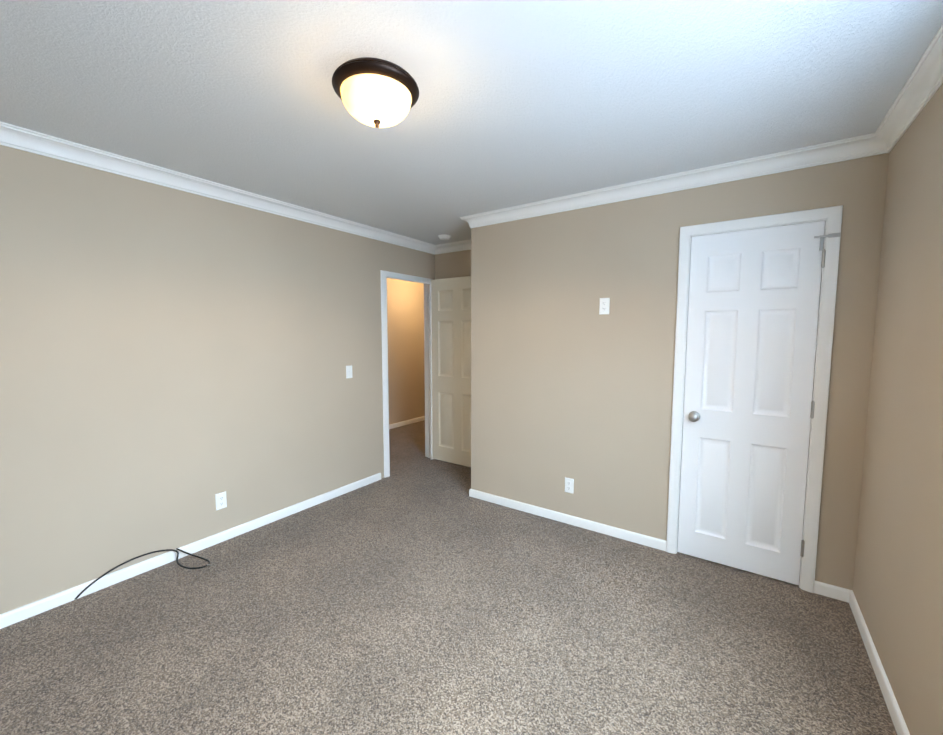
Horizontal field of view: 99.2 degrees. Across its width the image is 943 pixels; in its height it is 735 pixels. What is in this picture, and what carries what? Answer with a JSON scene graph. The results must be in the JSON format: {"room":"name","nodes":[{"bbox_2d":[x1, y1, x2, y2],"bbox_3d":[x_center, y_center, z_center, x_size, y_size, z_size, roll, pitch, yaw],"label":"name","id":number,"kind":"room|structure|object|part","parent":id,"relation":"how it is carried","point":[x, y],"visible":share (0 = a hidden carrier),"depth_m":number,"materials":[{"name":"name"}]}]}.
{"room":"empty bedroom","nodes":[
{"label":"empty bedroom","id":0,"kind":"room"},
{"bbox_2d":[0,145,434,613],"bbox_3d":[-1.130,-0.076,3.734,0.120,2.440,6.340,3,6,35],"label":"wall","id":1,"kind":"structure","parent":0,"point":[173,362],"depth_m":2.49,"materials":[{"name":"beige paint"}]},
{"bbox_2d":[0,473,380,628],"bbox_3d":[-1.852,1.201,2.676,0.013,0.068,3.310,3,6,35],"label":"baseboard","id":2,"kind":"structure","parent":1,"relation":"attached to","point":[118,576],"depth_m":2.52,"materials":[{"name":"white wood"}]},
{"bbox_2d":[0,121,435,254],"bbox_3d":[-1.586,-1.181,2.811,0.070,0.086,4.217,3,6,35],"label":"crown molding","id":3,"kind":"structure","parent":1,"relation":"attached to","point":[12,136],"depth_m":2.47,"materials":[{"name":"white wood"}]},
{"bbox_2d":[215,491,226,509],"bbox_3d":[-1.749,0.933,2.808,0.008,0.115,0.070,3,6,35],"label":"outlet","id":4,"kind":"object","parent":1,"relation":"attached to","point":[221,500],"visible":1,"depth_m":2.80,"materials":[{"name":"white plastic"}]},
{"bbox_2d":[346,365,352,378],"bbox_3d":[-1.108,0.041,3.655,0.016,0.115,0.070,3,6,35],"label":"light switch","id":5,"kind":"object","parent":1,"relation":"attached to","point":[348,371],"visible":1,"depth_m":3.65,"materials":[{"name":"white plastic"}]},
{"bbox_2d":[380,270,432,477],"bbox_3d":[-0.713,0.031,4.347,0.158,2.125,0.884,3,6,35],"label":"door frame","id":6,"kind":"structure","parent":1,"relation":"attached to","point":[385,275],"depth_m":4.25,"materials":[{"name":"white wood"}]},
{"bbox_2d":[431,276,470,466],"bbox_3d":[-0.163,0.056,4.373,0.762,2.048,0.117,3,6,35],"label":"entry door","id":7,"kind":"structure","parent":1,"relation":"in","point":[451,360],"depth_m":4.42,"materials":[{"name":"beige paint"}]},
{"bbox_2d":[387,278,424,424],"bbox_3d":[-1.680,-0.230,5.568,0.120,2.440,3.940,3,6,35],"label":"wall","id":8,"kind":"structure","parent":0,"point":[405,330],"depth_m":6.38,"materials":[{"name":"beige paint"}]},
{"bbox_2d":[389,416,424,428],"bbox_3d":[-1.626,0.956,5.628,0.013,0.068,3.700,3,6,35],"label":"baseboard","id":9,"kind":"structure","parent":8,"relation":"attached to","point":[422,418],"depth_m":6.46,"materials":[{"name":"white wood"}]},
{"bbox_2d":[0,420,896,734],"bbox_3d":[-0.254,1.240,3.234,5.254,0.100,6.340,3,6,35],"label":"floor","id":10,"kind":"structure","parent":0,"point":[416,592],"depth_m":1.92,"materials":[{"name":"carpet"}]},
{"bbox_2d":[75,548,211,598],"bbox_3d":[-1.897,1.198,2.359,0.276,0.126,0.587,3,6,35],"label":"cord","id":11,"kind":"object","parent":10,"relation":"on","point":[178,563],"visible":1,"depth_m":2.49,"materials":[{"name":"black rubber"}]},
{"bbox_2d":[435,250,470,278],"bbox_3d":[1.063,-0.072,3.709,3.514,2.440,0.120,3,6,35],"label":"wall","id":12,"kind":"structure","parent":0,"point":[453,264],"depth_m":4.43,"materials":[{"name":"beige paint"}]},
{"bbox_2d":[436,239,470,253],"bbox_3d":[0.009,-1.297,4.223,0.900,0.086,0.070,3,6,35],"label":"crown molding","id":13,"kind":"structure","parent":12,"relation":"attached to","point":[466,244],"depth_m":4.37,"materials":[{"name":"white wood"}]},
{"bbox_2d":[0,0,942,244],"bbox_3d":[-0.251,-1.291,3.024,5.254,0.100,6.340,3,6,35],"label":"ceiling","id":14,"kind":"structure","parent":0,"point":[520,102],"depth_m":1.61,"materials":[{"name":"white paint"}]},
{"bbox_2d":[332,57,418,127],"bbox_3d":[-0.362,-1.017,1.532,0.323,0.198,0.323,3,6,35],"label":"flush-mount ceiling light","id":15,"kind":"object","parent":14,"relation":"hanging from","point":[375,92],"visible":1,"depth_m":1.44,"materials":[{"name":"white glass"}]},
{"bbox_3d":[-0.362,-0.990,1.534,0.263,0.092,0.263,3,6,35],"label":"lamp shade","id":16,"kind":"part","parent":15,"relation":"part of","materials":[{"name":"white glass"}]},
{"bbox_2d":[438,234,450,239],"bbox_3d":[-0.271,-1.308,4.045,0.128,0.035,0.128,3,6,35],"label":"smoke detector","id":17,"kind":"object","parent":14,"relation":"attached to","point":[444,237],"visible":1,"depth_m":4.00,"materials":[{"name":"white plastic"}]},
{"bbox_2d":[471,226,482,490],"bbox_3d":[0.247,-0.078,3.772,0.120,2.440,0.704,3,6,35],"label":"wall","id":18,"kind":"structure","parent":0,"point":[476,341],"depth_m":3.48,"materials":[{"name":"beige paint"}]},
{"bbox_2d":[482,153,888,589],"bbox_3d":[1.118,0.002,2.817,2.404,2.440,0.120,3,6,35],"label":"wall","id":19,"kind":"structure","parent":0,"point":[577,388],"depth_m":2.79,"materials":[{"name":"beige paint"}]},
{"bbox_2d":[469,489,666,550],"bbox_3d":[0.647,1.163,3.159,1.618,0.068,0.013,3,6,35],"label":"baseboard","id":20,"kind":"structure","parent":19,"relation":"attached to","point":[656,543],"depth_m":3.06,"materials":[{"name":"white wood"}]},
{"bbox_2d":[565,477,573,493],"bbox_3d":[0.746,0.904,3.072,0.070,0.115,0.008,3,6,35],"label":"outlet","id":21,"kind":"object","parent":19,"relation":"attached to","point":[569,485],"visible":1,"depth_m":3.07,"materials":[{"name":"white plastic"}]},
{"bbox_2d":[599,298,609,314],"bbox_3d":[0.936,-0.432,2.830,0.070,0.115,0.008,3,6,35],"label":"outlet","id":22,"kind":"object","parent":19,"relation":"attached to","point":[604,305],"visible":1,"depth_m":2.83,"materials":[{"name":"white plastic"}]},
{"bbox_2d":[460,133,871,227],"bbox_3d":[0.949,-1.171,2.722,2.500,0.086,0.070,3,6,35],"label":"crown molding","id":23,"kind":"structure","parent":19,"relation":"attached to","point":[856,147],"depth_m":2.45,"materials":[{"name":"white wood"}]},
{"bbox_2d":[666,205,842,592],"bbox_3d":[1.663,0.216,2.457,0.659,2.075,0.120,3,6,35],"label":"door frame","id":24,"kind":"structure","parent":19,"relation":"attached to","point":[825,220],"depth_m":2.29,"materials":[{"name":"white wood"}]},
{"bbox_2d":[677,221,840,584],"bbox_3d":[1.646,0.224,2.378,0.692,2.048,0.103,3,6,35],"label":"closet door","id":25,"kind":"structure","parent":19,"relation":"in","point":[753,310],"depth_m":2.39,"materials":[{"name":"white paint"}]},
{"bbox_2d":[853,83,942,734],"bbox_3d":[1.357,0.158,0.951,0.120,2.440,4.337,3,6,35],"label":"wall","id":26,"kind":"structure","parent":0,"point":[898,583],"depth_m":1.56,"materials":[{"name":"beige paint"}]},
{"bbox_2d":[836,587,909,734],"bbox_3d":[1.066,1.363,0.767,0.034,0.068,3.482,3,6,35],"label":"baseboard","id":27,"kind":"structure","parent":26,"relation":"attached to","point":[846,595],"depth_m":1.72,"materials":[{"name":"white wood"}]},
{"bbox_2d":[868,23,942,155],"bbox_3d":[1.071,-0.995,0.607,0.070,0.086,3.423,3,6,35],"label":"crown molding","id":28,"kind":"structure","parent":26,"relation":"attached to","point":[923,84],"depth_m":1.62,"materials":[{"name":"white wood"}]}
]}

